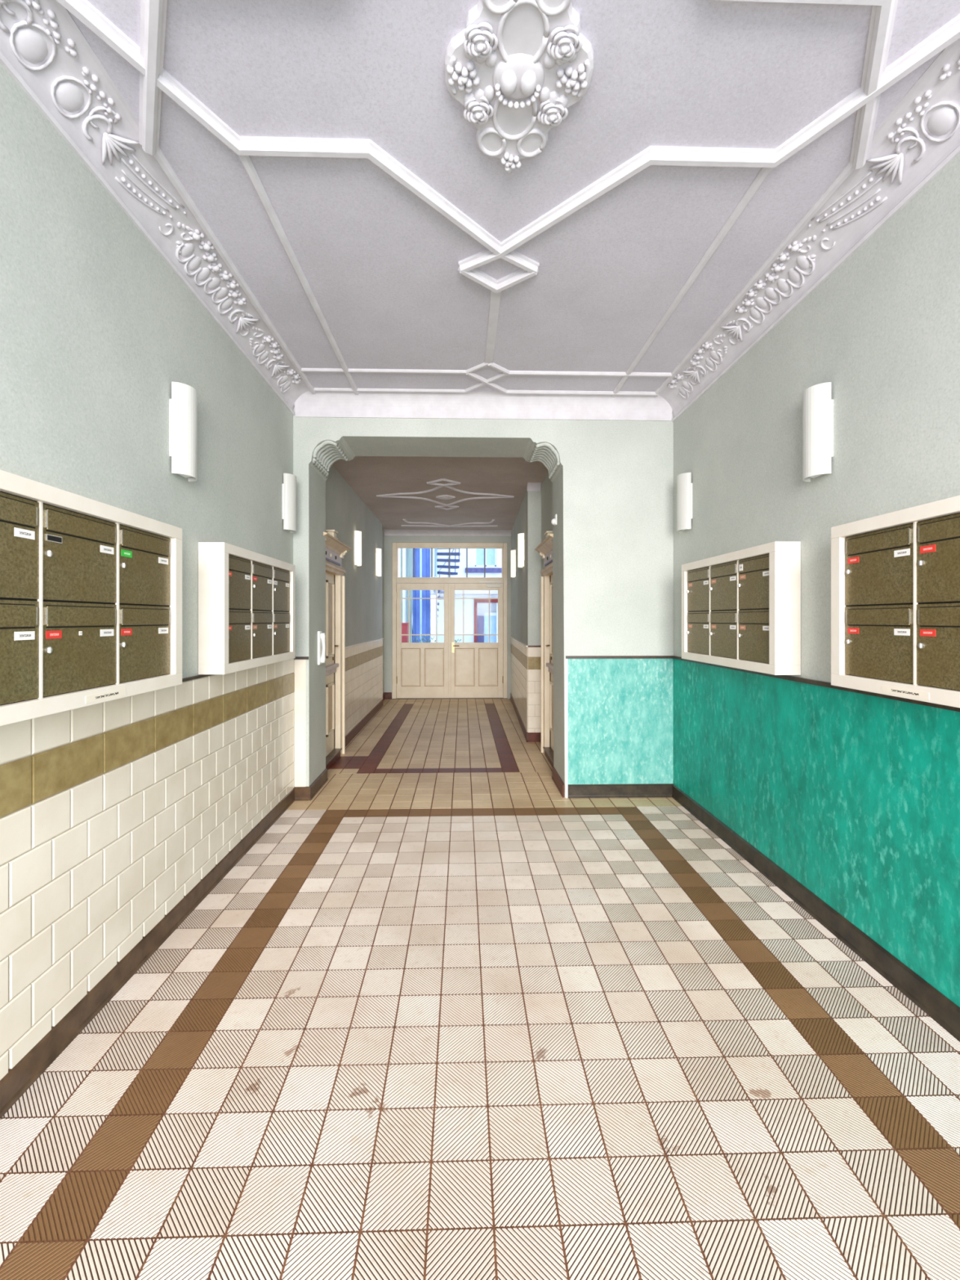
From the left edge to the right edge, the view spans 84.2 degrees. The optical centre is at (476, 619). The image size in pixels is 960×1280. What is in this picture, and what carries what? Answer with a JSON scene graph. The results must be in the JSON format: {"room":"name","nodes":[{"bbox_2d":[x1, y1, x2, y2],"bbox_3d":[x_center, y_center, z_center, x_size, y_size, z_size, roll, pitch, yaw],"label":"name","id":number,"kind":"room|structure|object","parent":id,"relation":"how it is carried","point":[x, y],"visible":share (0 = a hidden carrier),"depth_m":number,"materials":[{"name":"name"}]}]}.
{"room":"apartment building hallway","nodes":[
{"label":"apartment building hallway","id":0,"kind":"room"},
{"bbox_2d":[0,62,383,1079],"bbox_3d":[-1.695,-0.184,4.662,0.259,3.480,11.450,0,0,-2],"label":"wall","id":1,"kind":"structure","parent":0,"point":[112,812],"depth_m":2.27,"materials":[{"name":"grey paint"}]},
{"bbox_2d":[0,469,182,726],"bbox_3d":[-1.437,-0.061,1.870,0.144,0.731,1.245,0,0,-2],"label":"mailbox","id":2,"kind":"object","parent":1,"relation":"attached to","point":[91,590],"visible":1,"depth_m":1.85,"materials":[{"name":"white metal"}]},
{"bbox_2d":[0,787,294,1119],"bbox_3d":[-1.499,1.498,1.841,0.020,0.115,5.480,0,0,-2],"label":"baseboard","id":3,"kind":"structure","parent":1,"relation":"attached to","point":[19,1078],"depth_m":2.19,"materials":[{"name":"brown ceramic"}]},
{"bbox_2d":[0,0,309,415],"bbox_3d":[-1.403,-1.845,1.843,0.212,0.173,5.480,0,0,-2],"label":"crown molding","id":4,"kind":"structure","parent":1,"relation":"attached to","point":[42,47],"depth_m":2.13,"materials":[{"name":"white paint"}]},
{"bbox_2d":[169,382,197,481],"bbox_3d":[-1.490,-0.957,2.728,0.086,0.455,0.165,0,0,-2],"label":"wall lamp","id":5,"kind":"object","parent":1,"relation":"attached to","point":[184,401],"visible":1,"depth_m":2.67,"materials":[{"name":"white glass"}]},
{"bbox_2d":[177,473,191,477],"bbox_3d":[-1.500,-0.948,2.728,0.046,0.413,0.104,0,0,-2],"label":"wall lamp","id":6,"kind":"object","parent":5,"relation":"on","point":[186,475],"depth_m":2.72,"materials":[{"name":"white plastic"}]},
{"bbox_2d":[182,674,214,681],"bbox_3d":[-1.500,0.314,1.841,0.018,0.014,5.480,0,0,-2],"label":"trim","id":7,"kind":"structure","parent":1,"relation":"attached to","point":[188,678],"depth_m":2.87,"materials":[{"name":"grey metal"}]},
{"bbox_2d":[198,542,295,674],"bbox_3d":[-1.482,-0.061,3.553,0.143,0.731,1.245,0,0,-2],"label":"mailbox","id":8,"kind":"object","parent":1,"relation":"attached to","point":[246,598],"visible":1,"depth_m":3.20,"materials":[{"name":"white metal"}]},
{"bbox_2d":[282,473,296,533],"bbox_3d":[-1.534,-0.957,4.380,0.086,0.455,0.165,0,0,-2],"label":"wall lamp","id":9,"kind":"object","parent":1,"relation":"attached to","point":[289,486],"visible":1,"depth_m":4.31,"materials":[{"name":"white glass"}]},
{"bbox_2d":[293,768,328,800],"bbox_3d":[-1.512,1.498,4.852,0.155,0.115,0.580,0,0,-2],"label":"baseboard","id":10,"kind":"object","parent":1,"relation":"attached to","point":[301,793],"visible":0.89,"depth_m":4.60,"materials":[{"name":"brown ceramic"}]},
{"bbox_2d":[323,529,351,769],"bbox_3d":[-1.562,0.308,5.621,0.235,2.495,1.120,0,0,-2],"label":"door","id":11,"kind":"structure","parent":1,"relation":"in","point":[335,550],"depth_m":5.94,"materials":[{"name":"beige paint"}]},
{"bbox_2d":[323,532,351,555],"bbox_3d":[-1.532,-0.789,5.621,0.175,0.110,1.120,0,0,-2],"label":"hood","id":12,"kind":"object","parent":11,"relation":"attached to","point":[333,545],"depth_m":5.63,"materials":[{"name":"beige paint"}]},
{"bbox_2d":[353,530,361,565],"bbox_3d":[-1.597,-0.957,7.160,0.086,0.455,0.165,0,0,-2],"label":"wall lamp","id":13,"kind":"object","parent":1,"relation":"attached to","point":[357,535],"visible":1,"depth_m":7.09,"materials":[{"name":"white glass"}]},
{"bbox_2d":[345,637,383,648],"bbox_3d":[-1.649,0.341,7.899,0.022,0.020,3.360,0,0,-2],"label":"trim","id":14,"kind":"structure","parent":1,"relation":"attached to","point":[357,644],"depth_m":7.60,"materials":[{"name":"white metal"}]},
{"bbox_2d":[345,692,391,746],"bbox_3d":[-1.683,1.491,8.303,0.155,0.130,4.170,0,0,-2],"label":"baseboard","id":15,"kind":"structure","parent":1,"relation":"attached to","point":[354,731],"depth_m":7.89,"materials":[{"name":"brown tile"}]},
{"bbox_2d":[375,548,381,576],"bbox_3d":[-1.644,-0.957,8.910,0.086,0.455,0.165,0,0,-2],"label":"wall lamp","id":16,"kind":"object","parent":1,"relation":"attached to","point":[378,555],"visible":1,"depth_m":8.84,"materials":[{"name":"white plastic"}]},
{"bbox_2d":[332,456,548,529],"bbox_3d":[-0.469,-1.769,7.895,2.920,0.150,5.450,0,0,-2],"label":"ceiling","id":17,"kind":"structure","parent":0,"point":[402,492],"depth_m":6.99,"materials":[{"name":"grey paint"}]},
{"bbox_2d":[383,533,511,698],"bbox_3d":[-0.539,-0.084,10.519,2.920,3.280,0.200,0,0,-2],"label":"wall","id":18,"kind":"structure","parent":0,"point":[388,540],"depth_m":10.39,"materials":[{"name":"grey paint"}]},
{"bbox_2d":[382,529,511,536],"bbox_3d":[-0.563,-1.681,10.311,2.480,0.085,0.215,0,0,-2],"label":"crown molding","id":19,"kind":"structure","parent":18,"relation":"attached to","point":[387,532],"depth_m":10.36,"materials":[{"name":"white paint"}]},
{"bbox_2d":[391,542,506,698],"bbox_3d":[-0.530,0.022,10.468,2.260,3.067,0.143,0,0,-2],"label":"door","id":20,"kind":"structure","parent":18,"relation":"in","point":[449,668],"depth_m":10.46,"materials":[{"name":"beige paint"}]},
{"bbox_2d":[396,546,502,578],"bbox_3d":[-0.528,-1.119,10.490,2.100,0.620,0.060,0,0,-2],"label":"window","id":21,"kind":"structure","parent":20,"relation":"attached to","point":[397,548],"depth_m":10.47,"materials":[{"name":"beige paint"}]},
{"bbox_2d":[0,698,959,1279],"bbox_3d":[0.070,1.596,4.699,3.550,0.080,11.710,0,0,-2],"label":"floor","id":22,"kind":"structure","parent":0,"point":[452,1015],"depth_m":1.83,"materials":[{"name":"brown tile"}]},
{"bbox_2d":[391,697,507,699],"bbox_3d":[-0.531,1.558,10.510,2.260,0.016,0.220,0,0,-2],"label":"doorstep","id":23,"kind":"object","parent":22,"relation":"on","point":[397,698],"visible":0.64,"depth_m":10.44,"materials":[{"name":"brown ceramic"}]},
{"bbox_2d":[293,407,673,797],"bbox_3d":[0.065,-0.234,4.901,3.630,3.580,0.564,0,0,-2],"label":"wall","id":24,"kind":"structure","parent":0,"point":[612,481],"depth_m":4.65,"materials":[{"name":"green paint"}]},
{"bbox_2d":[294,659,306,786],"bbox_3d":[-1.522,0.892,4.578,0.096,1.097,0.006,0,0,-2],"label":"trim","id":25,"kind":"structure","parent":24,"relation":"attached to","point":[300,664],"depth_m":4.58,"materials":[{"name":"beige tile"}]},
{"bbox_2d":[293,656,308,659],"bbox_3d":[-1.516,0.332,4.573,0.132,0.024,0.016,0,0,-2],"label":"trim","id":26,"kind":"structure","parent":24,"relation":"attached to","point":[296,657],"depth_m":4.57,"materials":[{"name":"grey metal"}]},
{"bbox_2d":[317,631,325,665],"bbox_3d":[-1.423,0.261,4.884,0.064,0.310,0.090,0,0,-2],"label":"handset","id":27,"kind":"object","parent":24,"relation":"attached to","point":[321,637],"visible":1,"depth_m":4.87,"materials":[{"name":"white plastic"}]},
{"bbox_2d":[294,390,672,421],"bbox_3d":[0.074,-1.834,4.556,3.270,0.180,0.135,0,0,-2],"label":"crown molding","id":28,"kind":"structure","parent":24,"relation":"attached to","point":[470,405],"depth_m":4.58,"materials":[{"name":"white paint"}]},
{"bbox_2d":[551,514,556,525],"bbox_3d":[0.726,-0.934,4.991,0.055,0.100,0.080,0,0,-2],"label":"sensor","id":29,"kind":"object","parent":24,"relation":"attached to","point":[553,522],"visible":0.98,"depth_m":4.96,"materials":[{"name":"white plastic"}]},
{"bbox_2d":[565,658,568,797],"bbox_3d":[0.786,0.950,4.639,0.017,1.212,0.006,0,0,-2],"label":"trim","id":30,"kind":"structure","parent":24,"relation":"attached to","point":[566,660],"depth_m":4.64,"materials":[{"name":"white paint"}]},
{"bbox_2d":[568,783,672,798],"bbox_3d":[1.261,1.498,4.645,0.933,0.115,0.020,0,0,-2],"label":"baseboard","id":31,"kind":"structure","parent":24,"relation":"attached to","point":[624,790],"depth_m":4.64,"materials":[{"name":"brown tile"}]},
{"bbox_2d":[56,0,959,397],"bbox_3d":[0.147,-1.963,1.804,3.630,0.163,5.640,0,0,-2],"label":"ceiling","id":32,"kind":"structure","parent":0,"point":[324,151],"depth_m":2.24,"materials":[{"name":"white paint"}]},
{"bbox_2d":[444,0,593,173],"bbox_3d":[0.146,-1.888,1.855,0.496,0.072,0.709,0,0,25],"label":"rosette","id":33,"kind":"object","parent":32,"relation":"attached to","point":[516,68],"visible":1,"depth_m":1.82,"materials":[{"name":"white paint"}]},
{"bbox_2d":[462,96,493,126],"bbox_3d":[0.007,-1.879,1.970,0.114,0.047,0.115,0,0,-2],"label":"flower","id":34,"kind":"object","parent":33,"relation":"on","point":[478,111],"depth_m":1.96,"materials":[{"name":"white paint"}]},
{"bbox_2d":[463,22,497,61],"bbox_3d":[0.013,-1.879,1.734,0.114,0.047,0.115,0,0,-2],"label":"flower","id":35,"kind":"object","parent":33,"relation":"on","point":[480,38],"depth_m":1.72,"materials":[{"name":"white paint"}]},
{"bbox_2d":[537,97,568,128],"bbox_3d":[0.283,-1.879,1.977,0.114,0.047,0.115,0,0,-2],"label":"flower","id":36,"kind":"object","parent":33,"relation":"on","point":[551,112],"depth_m":1.96,"materials":[{"name":"white paint"}]},
{"bbox_2d":[546,24,582,62],"bbox_3d":[0.289,-1.879,1.741,0.114,0.047,0.115,0,0,-2],"label":"flower","id":37,"kind":"object","parent":33,"relation":"on","point":[564,42],"depth_m":1.73,"materials":[{"name":"white paint"}]},
{"bbox_2d":[511,472,552,746],"bbox_3d":[0.803,-0.084,7.829,0.379,3.280,5.250,0,0,-2],"label":"wall","id":38,"kind":"structure","parent":0,"point":[534,517],"depth_m":6.77,"materials":[{"name":"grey paint"}]},
{"bbox_2d":[511,550,515,577],"bbox_3d":[0.625,-0.957,9.120,0.086,0.455,0.165,0,0,-2],"label":"wall lamp","id":39,"kind":"object","parent":38,"relation":"attached to","point":[513,552],"visible":1,"depth_m":9.05,"materials":[{"name":"white glass"}]},
{"bbox_2d":[510,636,528,647],"bbox_3d":[0.654,0.341,8.610,0.022,0.020,3.683,0,0,0],"label":"trim","id":40,"kind":"structure","parent":38,"relation":"attached to","point":[513,638],"depth_m":7.86,"materials":[{"name":"white metal"}]},
{"bbox_2d":[517,533,524,567],"bbox_3d":[0.612,-0.957,7.369,0.086,0.455,0.165,0,0,-2],"label":"wall lamp","id":41,"kind":"object","parent":38,"relation":"attached to","point":[521,541],"visible":1,"depth_m":7.30,"materials":[{"name":"white glass"}]},
{"bbox_2d":[510,693,541,743],"bbox_3d":[0.684,1.496,8.336,0.190,0.120,4.230,0,0,-2],"label":"baseboard","id":42,"kind":"structure","parent":38,"relation":"attached to","point":[529,736],"depth_m":6.85,"materials":[{"name":"brown tile"}]},
{"bbox_2d":[527,482,541,491],"bbox_3d":[0.727,-1.679,6.724,0.170,0.090,0.095,0,0,-2],"label":"pilaster capital","id":43,"kind":"object","parent":38,"relation":"attached to","point":[531,486],"visible":1,"depth_m":6.75,"materials":[{"name":"white paint"}]},
{"bbox_2d":[534,530,553,767],"bbox_3d":[0.812,0.308,5.704,0.235,2.495,1.080,0,0,-2],"label":"door","id":44,"kind":"structure","parent":38,"relation":"in","point":[544,548],"depth_m":6.10,"materials":[{"name":"beige paint"}]},
{"bbox_2d":[534,533,553,555],"bbox_3d":[0.782,-0.789,5.703,0.175,0.110,1.080,0,0,-2],"label":"hood","id":45,"kind":"object","parent":44,"relation":"attached to","point":[545,548],"depth_m":5.71,"materials":[{"name":"beige paint"}]},
{"bbox_2d":[551,766,564,797],"bbox_3d":[0.752,1.498,4.922,0.020,0.115,0.560,0,0,-2],"label":"baseboard","id":46,"kind":"object","parent":38,"relation":"attached to","point":[556,778],"visible":1,"depth_m":4.87,"materials":[{"name":"brown tile"}]},
{"bbox_2d":[673,154,959,1007],"bbox_3d":[1.880,-0.184,1.851,0.164,3.480,5.640,0,0,-2],"label":"wall","id":47,"kind":"structure","parent":0,"point":[855,797],"depth_m":2.62,"materials":[{"name":"green paint"}]},
{"bbox_2d":[676,472,692,532],"bbox_3d":[1.692,-0.957,4.359,0.086,0.455,0.165,0,0,-2],"label":"wall lamp","id":48,"kind":"object","parent":47,"relation":"attached to","point":[684,485],"visible":1,"depth_m":4.29,"materials":[{"name":"white glass"}]},
{"bbox_2d":[681,541,800,675],"bbox_3d":[1.684,-0.061,3.525,0.143,0.731,1.245,0,0,-2],"label":"mailbox","id":49,"kind":"object","parent":47,"relation":"attached to","point":[741,609],"visible":1,"depth_m":3.22,"materials":[{"name":"white metal"}]},
{"bbox_2d":[565,655,959,711],"bbox_3d":[1.325,0.330,1.916,0.950,0.023,5.480,0,0,-2],"label":"trim","id":50,"kind":"structure","parent":47,"relation":"attached to","point":[816,682],"depth_m":2.95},
{"bbox_2d":[654,38,959,422],"bbox_3d":[1.686,-1.833,1.925,0.228,0.197,5.480,0,0,-2],"label":"crown molding","id":51,"kind":"structure","parent":47,"relation":"attached to","point":[919,138],"depth_m":2.44,"materials":[{"name":"white paint"}]},
{"bbox_2d":[671,783,959,1041],"bbox_3d":[1.790,1.498,1.928,0.020,0.115,5.480,0,0,-2],"label":"baseboard","id":52,"kind":"structure","parent":47,"relation":"attached to","point":[938,1006],"depth_m":2.55,"materials":[{"name":"brown tile"}]},
{"bbox_2d":[802,382,833,481],"bbox_3d":[1.735,-0.957,2.732,0.086,0.455,0.165,0,0,-2],"label":"wall lamp","id":53,"kind":"object","parent":47,"relation":"attached to","point":[817,402],"visible":1,"depth_m":2.67,"materials":[{"name":"white plastic"}]},
{"bbox_2d":[831,495,959,707],"bbox_3d":[1.728,-0.061,1.842,0.144,0.731,1.245,0,0,-2],"label":"mailbox","id":54,"kind":"object","parent":47,"relation":"attached to","point":[895,575],"visible":1,"depth_m":2.10,"materials":[{"name":"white metal"}]},
{"label":"outside","id":55,"kind":"structure","parent":0,"visible":0},
{"bbox_3d":[-0.671,1.716,25.306,28.000,0.280,29.370,0,0,-2],"label":"ground","id":56,"kind":"structure","parent":55,"visible":0},
{"bbox_2d":[401,622,408,642],"bbox_3d":[-1.990,0.846,13.952,0.600,1.520,0.600,0,0,-2],"label":"bin","id":57,"kind":"object","parent":56,"relation":"on","point":[405,626],"visible":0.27,"depth_m":13.78,"materials":[{"name":"paint"}]},
{"bbox_2d":[398,548,413,642],"bbox_3d":[-5.859,-4.894,18.294,7.255,13.100,4.115,0,0,-2],"label":"courtyard side wing","id":58,"kind":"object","parent":56,"relation":"on","point":[405,555],"visible":0.02,"depth_m":16.67},
{"bbox_2d":[413,548,435,642],"bbox_3d":[-1.592,-2.669,16.266,0.720,8.550,0.315,0,0,-2],"label":"shaft","id":59,"kind":"object","parent":56,"relation":"on","point":[424,610],"visible":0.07,"depth_m":16.16,"materials":[{"name":"metal"}]},
{"bbox_2d":[413,633,435,642],"bbox_3d":[-1.410,0.975,14.596,0.632,1.203,0.616,0,0,-27],"label":"potted shrub","id":60,"kind":"object","parent":56,"relation":"on","point":[428,633],"visible":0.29,"depth_m":14.55,"materials":[{"name":"green plant"}]},
{"bbox_2d":[411,548,460,642],"bbox_3d":[-1.346,-2.433,17.570,1.628,7.978,1.620,0,0,-2],"label":"spiral staircase","id":61,"kind":"structure","parent":56,"relation":"on","point":[437,553],"depth_m":17.56,"materials":[{"name":"blue metal"}]},
{"bbox_2d":[430,548,502,642],"bbox_3d":[2.400,-4.894,22.672,12.000,13.100,1.600,0,0,-2],"label":"building","id":62,"kind":"structure","parent":56,"relation":"on","point":[476,611],"depth_m":22.99,"materials":[{"name":"grey stone"}]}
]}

